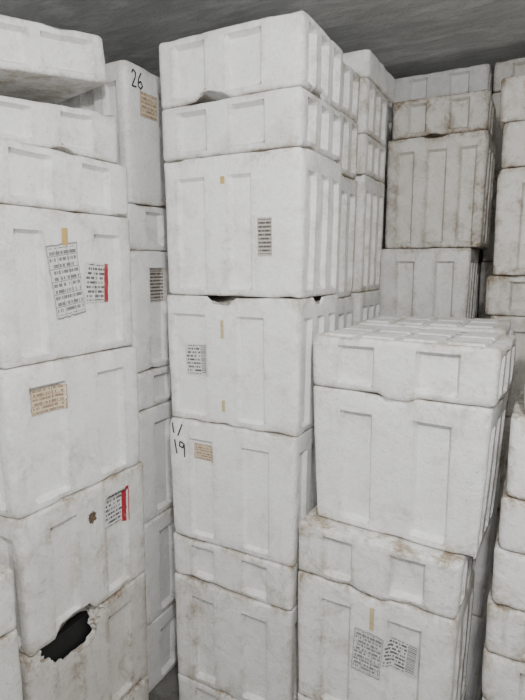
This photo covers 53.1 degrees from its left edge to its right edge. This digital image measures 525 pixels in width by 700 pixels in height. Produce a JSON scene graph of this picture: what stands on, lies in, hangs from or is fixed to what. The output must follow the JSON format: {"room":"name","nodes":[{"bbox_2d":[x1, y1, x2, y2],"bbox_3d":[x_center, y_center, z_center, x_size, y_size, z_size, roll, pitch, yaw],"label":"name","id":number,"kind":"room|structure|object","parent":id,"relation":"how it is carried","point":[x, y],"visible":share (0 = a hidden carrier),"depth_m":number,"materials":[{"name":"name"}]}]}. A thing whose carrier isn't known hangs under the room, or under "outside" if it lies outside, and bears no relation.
{"room":"storage room","nodes":[
{"label":"storage room","id":0,"kind":"room"},
{"bbox_2d":[0,0,524,78],"bbox_3d":[0.028,-1.358,1.003,3.900,0.100,5.950,5,10,28],"label":"ceiling","id":1,"kind":"structure","parent":0,"point":[409,38],"depth_m":2.47,"materials":[{"name":"concrete"}]},
{"bbox_2d":[149,662,482,699],"bbox_3d":[0.028,1.594,1.481,3.900,0.100,5.950,5,10,28],"label":"floor","id":2,"kind":"structure","parent":0,"point":[167,688],"depth_m":2.21,"materials":[{"name":"concrete"}]},
{"bbox_2d":[122,675,148,699],"bbox_3d":[-0.729,1.388,1.956,0.366,0.152,0.532,5,10,28],"label":"lid","id":3,"kind":"object","parent":2,"relation":"on","point":[140,691],"visible":0.13,"depth_m":2.04,"materials":[{"name":"plastic"}]},
{"bbox_2d":[19,571,147,699],"bbox_3d":[-0.729,1.093,1.909,0.366,0.440,0.540,5,10,28],"label":"styrofoam box","id":4,"kind":"object","parent":3,"relation":"on","point":[100,652],"visible":0.59,"depth_m":1.82,"materials":[{"name":"plastic"}]},
{"bbox_2d":[0,461,144,655],"bbox_3d":[-0.725,0.657,1.844,0.372,0.436,0.540,5,10,27],"label":"styrofoam box","id":5,"kind":"object","parent":4,"relation":"on","point":[71,554],"visible":0.81,"depth_m":1.70,"materials":[{"name":"plastic"}]},
{"bbox_2d":[0,345,139,518],"bbox_3d":[-0.728,0.224,1.768,0.369,0.438,0.537,5,10,28],"label":"styrofoam box","id":6,"kind":"object","parent":5,"relation":"on","point":[68,425],"visible":0.91,"depth_m":1.63,"materials":[{"name":"white plastic"}]},
{"bbox_2d":[0,204,132,368],"bbox_3d":[-0.732,-0.213,1.696,0.371,0.440,0.531,5,10,28],"label":"styrofoam box","id":7,"kind":"object","parent":6,"relation":"on","point":[65,277],"visible":1,"depth_m":1.56,"materials":[{"name":"white plastic"}]},
{"bbox_2d":[0,137,127,216],"bbox_3d":[-0.734,-0.515,1.648,0.365,0.168,0.527,5,10,28],"label":"lid","id":8,"kind":"object","parent":7,"relation":"on","point":[30,176],"visible":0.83,"depth_m":1.53,"materials":[{"name":"white plastic"}]},
{"bbox_2d":[0,96,117,162],"bbox_3d":[-0.758,-0.676,1.613,0.368,0.156,0.506,6,11,32],"label":"lid","id":9,"kind":"object","parent":8,"relation":"on","point":[91,134],"visible":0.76,"depth_m":1.54,"materials":[{"name":"white plastic"}]},
{"bbox_2d":[0,15,106,103],"bbox_3d":[-0.806,-0.890,1.620,0.367,0.198,0.531,8,12,41],"label":"lid","id":10,"kind":"object","parent":9,"relation":"on","point":[39,62],"visible":0.98,"depth_m":1.60,"materials":[{"name":"white plastic"}]},
{"bbox_2d":[147,601,177,692],"bbox_3d":[-0.511,1.229,2.450,0.368,0.308,0.526,5,10,28],"label":"styrofoam box","id":11,"kind":"object","parent":2,"relation":"on","point":[162,656],"visible":0.08,"depth_m":2.23,"materials":[{"name":"white plastic"}]},
{"bbox_2d":[144,505,176,625],"bbox_3d":[-0.505,0.858,2.394,0.369,0.438,0.528,5,10,27],"label":"styrofoam box","id":12,"kind":"object","parent":11,"relation":"on","point":[160,569],"visible":0.2,"depth_m":2.17,"materials":[{"name":"white plastic"}]},
{"bbox_2d":[139,399,175,523],"bbox_3d":[-0.507,0.413,2.322,0.368,0.456,0.527,5,10,28],"label":"styrofoam box","id":13,"kind":"object","parent":12,"relation":"on","point":[154,422],"visible":0.19,"depth_m":2.11,"materials":[{"name":"white plastic"}]},
{"bbox_2d":[137,364,171,410],"bbox_3d":[-0.505,0.114,2.272,0.368,0.146,0.528,5,10,27],"label":"lid","id":14,"kind":"object","parent":13,"relation":"on","point":[154,383],"visible":0.16,"depth_m":2.05,"materials":[{"name":"white plastic"}]},
{"bbox_2d":[129,250,202,372],"bbox_3d":[-0.509,-0.184,2.221,0.368,0.452,0.529,5,10,27],"label":"styrofoam box","id":15,"kind":"object","parent":14,"relation":"on","point":[150,291],"visible":0.22,"depth_m":2.00,"materials":[{"name":"white plastic"}]},
{"bbox_2d":[122,203,167,251],"bbox_3d":[-0.510,-0.489,2.173,0.368,0.162,0.526,5,10,29],"label":"lid","id":16,"kind":"object","parent":15,"relation":"on","point":[147,224],"visible":0.29,"depth_m":1.97,"materials":[{"name":"white plastic"}]},
{"bbox_2d":[56,60,169,208],"bbox_3d":[-0.503,-0.804,2.124,0.370,0.470,0.528,5,10,28],"label":"styrofoam box","id":17,"kind":"object","parent":16,"relation":"on","point":[131,94],"visible":0.42,"depth_m":1.87,"materials":[{"name":"white plastic"}]},
{"bbox_2d":[178,672,238,699],"bbox_3d":[-0.042,1.357,2.132,0.504,0.158,0.348,5,10,28],"label":"lid","id":18,"kind":"object","parent":2,"relation":"on","point":[189,689],"visible":0.15,"depth_m":2.06,"materials":[{"name":"plastic"}]},
{"bbox_2d":[174,572,298,699],"bbox_3d":[-0.045,1.066,2.081,0.506,0.430,0.348,5,10,28],"label":"styrofoam box","id":19,"kind":"object","parent":18,"relation":"on","point":[243,647],"visible":0.66,"depth_m":1.93,"materials":[{"name":"plastic"}]},
{"bbox_2d":[174,531,299,610],"bbox_3d":[-0.041,0.770,2.037,0.510,0.162,0.349,5,10,28],"label":"lid","id":20,"kind":"object","parent":19,"relation":"on","point":[269,582],"visible":0.35,"depth_m":1.87,"materials":[{"name":"plastic"}]},
{"bbox_2d":[170,417,316,566],"bbox_3d":[-0.041,0.465,1.982,0.516,0.454,0.351,5,10,28],"label":"styrofoam box","id":21,"kind":"object","parent":20,"relation":"on","point":[246,490],"visible":0.69,"depth_m":1.82,"materials":[{"name":"white plastic"}]},
{"bbox_2d":[167,294,337,436],"bbox_3d":[-0.033,0.021,1.908,0.525,0.442,0.351,5,10,28],"label":"styrofoam box","id":22,"kind":"object","parent":21,"relation":"on","point":[236,361],"visible":0.86,"depth_m":1.75,"materials":[{"name":"white plastic"}]},
{"bbox_2d":[164,147,340,297],"bbox_3d":[-0.029,-0.419,1.833,0.527,0.444,0.350,5,10,28],"label":"styrofoam box","id":23,"kind":"object","parent":22,"relation":"on","point":[266,223],"visible":1,"depth_m":1.68,"materials":[{"name":"white plastic"}]},
{"bbox_2d":[162,86,342,163],"bbox_3d":[-0.030,-0.723,1.786,0.525,0.164,0.353,5,10,28],"label":"lid","id":24,"kind":"object","parent":23,"relation":"on","point":[293,116],"visible":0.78,"depth_m":1.63,"materials":[{"name":"white plastic"}]},
{"bbox_2d":[159,11,342,111],"bbox_3d":[-0.035,-0.905,1.758,0.524,0.200,0.354,5,10,27],"label":"lid","id":25,"kind":"object","parent":24,"relation":"on","point":[290,50],"visible":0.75,"depth_m":1.61,"materials":[{"name":"white plastic"}]},
{"bbox_2d":[298,685,466,699],"bbox_3d":[0.415,1.324,1.836,0.497,0.318,0.355,5,11,30],"label":"styrofoam box","id":26,"kind":"object","parent":2,"relation":"on","point":[300,696],"visible":0.07,"depth_m":1.78,"materials":[{"name":"plastic"}]},
{"bbox_2d":[298,569,474,699],"bbox_3d":[0.413,0.942,1.772,0.503,0.452,0.362,5,11,30],"label":"styrofoam box","id":27,"kind":"object","parent":26,"relation":"on","point":[354,644],"visible":0.8,"depth_m":1.62,"materials":[{"name":"plastic"}]},
{"bbox_2d":[299,505,475,618],"bbox_3d":[0.416,0.638,1.724,0.505,0.182,0.359,5,11,30],"label":"lid","id":28,"kind":"object","parent":27,"relation":"on","point":[382,566],"visible":0.69,"depth_m":1.56,"materials":[{"name":"plastic"}]},
{"bbox_2d":[314,385,508,558],"bbox_3d":[0.467,0.328,1.684,0.527,0.438,0.345,6,11,32],"label":"styrofoam box","id":29,"kind":"object","parent":28,"relation":"on","point":[424,472],"visible":0.9,"depth_m":1.54,"materials":[{"name":"white plastic"}]},
{"bbox_2d":[313,324,515,406],"bbox_3d":[0.469,0.036,1.635,0.541,0.178,0.350,6,11,32],"label":"lid","id":30,"kind":"object","parent":29,"relation":"on","point":[407,364],"visible":1,"depth_m":1.49,"materials":[{"name":"white plastic"}]},
{"bbox_2d":[466,573,491,699],"bbox_3d":[0.647,1.092,2.166,0.511,0.350,0.348,5,10,28],"label":"styrofoam box","id":31,"kind":"object","parent":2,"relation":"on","point":[478,623],"visible":0.18,"depth_m":1.92,"materials":[{"name":"white plastic"}]},
{"bbox_2d":[472,472,499,615],"bbox_3d":[0.647,0.701,2.103,0.512,0.438,0.347,5,10,28],"label":"styrofoam box","id":32,"kind":"object","parent":31,"relation":"on","point":[482,568],"visible":0.18,"depth_m":1.87,"materials":[{"name":"white plastic"}]},
{"bbox_3d":[0.646,0.266,2.033,0.510,0.438,0.348,5,10,28],"label":"styrofoam box","id":33,"kind":"object","parent":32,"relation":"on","visible":0},
{"bbox_2d":[356,314,510,335],"bbox_3d":[0.647,-0.033,1.984,0.513,0.162,0.348,5,10,28],"label":"lid","id":34,"kind":"object","parent":33,"relation":"on","point":[503,327],"visible":0.34,"depth_m":1.90,"materials":[{"name":"white plastic"}]},
{"bbox_2d":[491,510,499,576],"bbox_3d":[1.294,0.933,2.483,0.512,0.438,0.358,5,10,28],"label":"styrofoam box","id":35,"kind":"object","parent":2,"relation":"on","point":[498,511],"visible":0.02,"depth_m":2.39,"materials":[{"name":"white plastic"}]},
{"bbox_2d":[497,416,510,509],"bbox_3d":[1.293,0.498,2.413,0.514,0.438,0.357,5,10,28],"label":"styrofoam box","id":36,"kind":"object","parent":35,"relation":"on","point":[503,467],"visible":0.06,"depth_m":2.34,"materials":[{"name":"plastic"}]},
{"bbox_2d":[490,315,524,415],"bbox_3d":[1.293,0.063,2.341,0.514,0.438,0.358,5,10,28],"label":"styrofoam box","id":37,"kind":"object","parent":36,"relation":"on","point":[517,385],"visible":0.16,"depth_m":2.26,"materials":[{"name":"plastic"}]},
{"bbox_2d":[485,275,524,315],"bbox_3d":[1.272,-0.241,2.304,0.513,0.168,0.357,5,10,28],"label":"lid","id":38,"kind":"object","parent":37,"relation":"on","point":[505,294],"visible":0.95,"depth_m":2.24,"materials":[{"name":"plastic"}]},
{"bbox_2d":[493,167,524,274],"bbox_3d":[1.286,-0.542,2.248,0.514,0.438,0.359,5,10,28],"label":"styrofoam box","id":39,"kind":"object","parent":38,"relation":"on","point":[509,245],"visible":1,"depth_m":2.19,"materials":[{"name":"plastic"}]},
{"bbox_2d":[501,121,524,168],"bbox_3d":[1.293,-0.848,2.195,0.513,0.178,0.358,5,10,28],"label":"lid","id":40,"kind":"object","parent":39,"relation":"on","point":[513,145],"visible":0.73,"depth_m":2.14,"materials":[{"name":"plastic"}]},
{"bbox_2d":[499,75,524,130],"bbox_3d":[1.275,-1.024,2.176,0.513,0.172,0.358,5,10,28],"label":"lid","id":41,"kind":"object","parent":40,"relation":"on","point":[512,94],"visible":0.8,"depth_m":2.12,"materials":[{"name":"plastic"}]},
{"bbox_3d":[0.941,1.185,1.571,0.517,0.358,0.357,5,10,28],"label":"styrofoam box","id":42,"kind":"object","parent":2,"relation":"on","visible":0},
{"bbox_2d":[485,577,524,661],"bbox_3d":[0.937,0.777,1.507,0.520,0.152,0.357,5,10,28],"label":"lid","id":43,"kind":"object","parent":42,"relation":"on","point":[505,625],"visible":0.52,"depth_m":1.45,"materials":[{"name":"plastic"}]},
{"bbox_2d":[492,520,524,611],"bbox_3d":[0.942,0.620,1.479,0.520,0.162,0.359,5,10,28],"label":"lid","id":44,"kind":"object","parent":43,"relation":"on","point":[508,582],"visible":0.59,"depth_m":1.43,"materials":[{"name":"plastic"}]},
{"bbox_2d":[499,468,524,553],"bbox_3d":[0.949,0.465,1.450,0.520,0.148,0.359,5,10,28],"label":"lid","id":45,"kind":"object","parent":44,"relation":"on","point":[512,511],"visible":0.76,"depth_m":1.40,"materials":[{"name":"plastic"}]},
{"bbox_2d":[506,390,524,499],"bbox_3d":[0.958,0.279,1.415,0.520,0.226,0.359,5,10,28],"label":"lid","id":46,"kind":"object","parent":45,"relation":"on","point":[516,453],"visible":1,"depth_m":1.38,"materials":[{"name":"plastic"}]},
{"bbox_3d":[0.092,1.230,2.458,0.517,0.304,0.340,5,10,28],"label":"styrofoam box","id":47,"kind":"object","parent":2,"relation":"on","visible":0},
{"bbox_3d":[0.092,0.861,2.398,0.517,0.438,0.339,5,10,28],"label":"styrofoam box","id":48,"kind":"object","parent":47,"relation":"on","visible":0},
{"bbox_3d":[0.092,0.426,2.328,0.517,0.438,0.339,5,10,28],"label":"styrofoam box","id":49,"kind":"object","parent":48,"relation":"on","visible":0},
{"bbox_2d":[285,296,353,329],"bbox_3d":[0.091,-0.010,2.257,0.519,0.438,0.338,5,10,28],"label":"styrofoam box","id":50,"kind":"object","parent":49,"relation":"on","point":[345,305],"visible":0.06,"depth_m":2.15,"materials":[{"name":"white plastic"}]},
{"bbox_2d":[335,175,356,297],"bbox_3d":[0.092,-0.462,2.184,0.518,0.472,0.339,5,10,28],"label":"styrofoam box","id":51,"kind":"object","parent":50,"relation":"on","point":[348,186],"visible":0.17,"depth_m":2.12,"materials":[{"name":"plastic"}]},
{"bbox_2d":[338,111,357,179],"bbox_3d":[0.092,-0.806,2.128,0.518,0.220,0.337,5,10,28],"label":"lid","id":52,"kind":"object","parent":51,"relation":"on","point":[348,162],"visible":0.17,"depth_m":2.05,"materials":[{"name":"plastic"}]},
{"bbox_2d":[341,62,359,122],"bbox_3d":[0.092,-1.006,2.096,0.517,0.182,0.338,5,10,28],"label":"lid","id":53,"kind":"object","parent":52,"relation":"on","point":[350,82],"visible":0.1,"depth_m":2.02,"materials":[{"name":"plastic"}]},
{"bbox_3d":[0.273,1.174,2.763,0.523,0.318,0.328,5,10,28],"label":"styrofoam box","id":54,"kind":"object","parent":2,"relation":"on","visible":0},
{"bbox_3d":[0.274,0.798,2.703,0.521,0.438,0.327,5,10,28],"label":"styrofoam box","id":55,"kind":"object","parent":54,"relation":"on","visible":0},
{"bbox_3d":[0.273,0.363,2.633,0.523,0.438,0.329,5,10,28],"label":"styrofoam box","id":56,"kind":"object","parent":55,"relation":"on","visible":0},
{"bbox_2d":[348,290,380,324],"bbox_3d":[0.274,-0.072,2.562,0.522,0.438,0.328,5,10,28],"label":"styrofoam box","id":57,"kind":"object","parent":56,"relation":"on","point":[366,303],"visible":0.06,"depth_m":2.36,"materials":[{"name":"white plastic"}]},
{"bbox_2d":[352,175,384,291],"bbox_3d":[0.274,-0.534,2.487,0.522,0.492,0.329,5,10,28],"label":"styrofoam box","id":58,"kind":"object","parent":57,"relation":"on","point":[370,192],"visible":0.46,"depth_m":2.31,"materials":[{"name":"plastic"}]},
{"bbox_2d":[356,134,385,182],"bbox_3d":[0.274,-0.858,2.434,0.521,0.160,0.328,5,10,28],"label":"lid","id":59,"kind":"object","parent":58,"relation":"on","point":[371,155],"visible":0.3,"depth_m":2.26,"materials":[{"name":"plastic"}]},
{"bbox_2d":[357,78,387,146],"bbox_3d":[0.274,-1.045,2.405,0.524,0.214,0.328,5,10,28],"label":"lid","id":60,"kind":"object","parent":59,"relation":"on","point":[372,113],"visible":0.31,"depth_m":2.23,"materials":[{"name":"plastic"}]},
{"bbox_2d":[343,49,395,102],"bbox_3d":[0.300,-1.212,2.420,0.527,0.104,0.428,5,10,28],"label":"lid","id":61,"kind":"object","parent":60,"relation":"on","point":[365,63],"visible":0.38,"depth_m":2.16,"materials":[{"name":"white plastic"}]},
{"bbox_3d":[-0.974,1.398,1.447,0.363,0.296,0.534,5,10,28],"label":"styrofoam box","id":62,"kind":"object","parent":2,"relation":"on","visible":0},
{"bbox_2d":[0,628,22,699],"bbox_3d":[-0.975,1.033,1.387,0.363,0.438,0.535,5,11,29],"label":"styrofoam box","id":63,"kind":"object","parent":62,"relation":"on","point":[10,671],"visible":0.88,"depth_m":1.48,"materials":[{"name":"plastic"}]},
{"bbox_2d":[0,564,15,636],"bbox_3d":[-0.975,0.724,1.339,0.362,0.182,0.534,5,11,29],"label":"lid","id":64,"kind":"object","parent":63,"relation":"on","point":[7,596],"visible":1,"depth_m":1.45,"materials":[{"name":"plastic"}]},
{"bbox_3d":[0.877,0.968,2.947,0.473,0.346,0.377,5,10,28],"label":"styrofoam box","id":65,"kind":"object","parent":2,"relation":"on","visible":0},
{"bbox_3d":[0.878,0.579,2.884,0.471,0.438,0.376,5,10,28],"label":"styrofoam box","id":66,"kind":"object","parent":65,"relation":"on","visible":0},
{"bbox_3d":[0.878,0.143,2.812,0.473,0.438,0.378,5,10,28],"label":"styrofoam box","id":67,"kind":"object","parent":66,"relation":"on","visible":0},
{"bbox_2d":[378,248,478,318],"bbox_3d":[0.865,-0.299,2.750,0.443,0.450,0.379,5,10,28],"label":"styrofoam box","id":68,"kind":"object","parent":67,"relation":"on","point":[436,282],"visible":0.67,"depth_m":2.58,"materials":[{"name":"plastic"}]},
{"bbox_2d":[385,130,496,248],"bbox_3d":[0.899,-0.774,2.654,0.464,0.516,0.378,5,10,28],"label":"styrofoam box","id":69,"kind":"object","parent":68,"relation":"on","point":[440,189],"visible":0.95,"depth_m":2.50,"materials":[{"name":"white plastic"}]},
{"bbox_2d":[392,89,495,140],"bbox_3d":[0.901,-1.117,2.600,0.440,0.173,0.368,5,10,27],"label":"lid","id":70,"kind":"object","parent":69,"relation":"on","point":[432,117],"depth_m":2.44,"materials":[{"name":"white plastic"}]},
{"bbox_3d":[0.586,0.949,3.725,0.518,0.454,0.358,5,10,28],"label":"styrofoam box","id":71,"kind":"object","parent":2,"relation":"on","visible":0},
{"bbox_3d":[0.587,0.507,3.653,0.518,0.438,0.358,5,10,28],"label":"styrofoam box","id":72,"kind":"object","parent":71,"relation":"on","visible":0},
{"bbox_3d":[0.587,0.071,3.582,0.518,0.439,0.358,5,10,28],"label":"styrofoam box","id":73,"kind":"object","parent":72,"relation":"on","visible":0},
{"bbox_3d":[0.587,-0.364,3.511,0.517,0.438,0.358,5,10,28],"label":"styrofoam box","id":74,"kind":"object","parent":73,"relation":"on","visible":0},
{"bbox_2d":[382,188,386,248],"bbox_3d":[0.587,-0.799,3.441,0.520,0.438,0.359,5,10,28],"label":"styrofoam box","id":75,"kind":"object","parent":74,"relation":"on","point":[385,190],"visible":0.04,"depth_m":3.19,"materials":[{"name":"white plastic"}]},
{"bbox_2d":[383,108,392,187],"bbox_3d":[0.587,-1.239,3.370,0.519,0.448,0.357,5,10,28],"label":"styrofoam box","id":76,"kind":"object","parent":75,"relation":"on","point":[389,113],"visible":0.07,"depth_m":3.13,"materials":[{"name":"white plastic"}]},
{"bbox_2d":[387,102,392,112],"bbox_3d":[0.586,-1.536,3.321,0.518,0.148,0.359,5,10,28],"label":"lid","id":77,"kind":"object","parent":76,"relation":"on","point":[390,105],"visible":0.02,"depth_m":3.15,"materials":[{"name":"white plastic"}]},
{"bbox_3d":[1.063,0.990,3.471,0.517,0.454,0.358,5,10,28],"label":"styrofoam box","id":78,"kind":"object","parent":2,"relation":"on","visible":0},
{"bbox_3d":[1.063,0.548,3.399,0.515,0.438,0.357,5,10,28],"label":"styrofoam box","id":79,"kind":"object","parent":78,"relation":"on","visible":0},
{"bbox_3d":[1.062,0.112,3.329,0.518,0.439,0.358,5,10,28],"label":"styrofoam box","id":80,"kind":"object","parent":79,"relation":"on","visible":0},
{"bbox_2d":[474,262,481,318],"bbox_3d":[1.061,-0.323,3.258,0.518,0.438,0.357,5,10,28],"label":"styrofoam box","id":81,"kind":"object","parent":80,"relation":"on","point":[476,307],"visible":0.04,"depth_m":3.10,"materials":[{"name":"white plastic"}]},
{"bbox_2d":[391,248,482,261],"bbox_3d":[1.062,-0.758,3.188,0.518,0.438,0.357,5,10,28],"label":"styrofoam box","id":82,"kind":"object","parent":81,"relation":"on","point":[480,259],"visible":0.03,"depth_m":3.13,"materials":[{"name":"white plastic"}]},
{"bbox_3d":[1.062,-1.198,3.117,0.518,0.448,0.358,5,10,28],"label":"styrofoam box","id":83,"kind":"object","parent":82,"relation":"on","visible":0},
{"bbox_2d":[393,64,493,103],"bbox_3d":[1.063,-1.494,3.068,0.516,0.148,0.358,5,10,28],"label":"lid","id":84,"kind":"object","parent":83,"relation":"on","point":[477,77],"visible":0.51,"depth_m":2.90,"materials":[{"name":"white plastic"}]},
{"bbox_3d":[1.531,1.031,3.221,0.512,0.454,0.357,5,10,28],"label":"styrofoam box","id":85,"kind":"object","parent":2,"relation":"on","visible":0},
{"bbox_3d":[1.530,0.588,3.149,0.514,0.438,0.358,5,10,28],"label":"styrofoam box","id":86,"kind":"object","parent":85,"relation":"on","visible":0},
{"bbox_3d":[1.531,0.153,3.079,0.511,0.439,0.357,5,10,28],"label":"styrofoam box","id":87,"kind":"object","parent":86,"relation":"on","visible":0},
{"bbox_2d":[478,262,492,318],"bbox_3d":[1.530,-0.282,3.008,0.513,0.438,0.359,5,10,28],"label":"styrofoam box","id":88,"kind":"object","parent":87,"relation":"on","point":[486,267],"visible":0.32,"depth_m":2.95,"materials":[{"name":"plastic"}]},
{"bbox_2d":[483,179,497,261],"bbox_3d":[1.530,-0.718,2.938,0.513,0.438,0.357,5,10,28],"label":"styrofoam box","id":89,"kind":"object","parent":88,"relation":"on","point":[488,254],"visible":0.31,"depth_m":2.89,"materials":[{"name":"plastic"}]},
{"bbox_2d":[492,92,502,179],"bbox_3d":[1.530,-1.157,2.866,0.513,0.448,0.358,5,10,28],"label":"styrofoam box","id":90,"kind":"object","parent":89,"relation":"on","point":[498,133],"visible":0.3,"depth_m":2.81,"materials":[{"name":"plastic"}]},
{"bbox_2d":[493,57,524,92],"bbox_3d":[1.530,-1.454,2.818,0.513,0.148,0.360,5,10,28],"label":"lid","id":91,"kind":"object","parent":90,"relation":"on","point":[514,67],"visible":0.51,"depth_m":2.75,"materials":[{"name":"plastic"}]},
{"bbox_2d":[465,673,481,699],"bbox_3d":[0.647,1.345,2.207,0.512,0.158,0.347,5,10,28],"label":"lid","id":92,"kind":"object","parent":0,"point":[480,685],"depth_m":2.05,"materials":[{"name":"white plastic"}]},
{"bbox_2d":[482,638,524,699],"bbox_3d":[0.936,0.930,1.532,0.518,0.154,0.358,5,10,28],"label":"lid","id":93,"kind":"object","parent":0,"point":[503,678],"depth_m":1.47,"materials":[{"name":"white plastic"}]}
]}

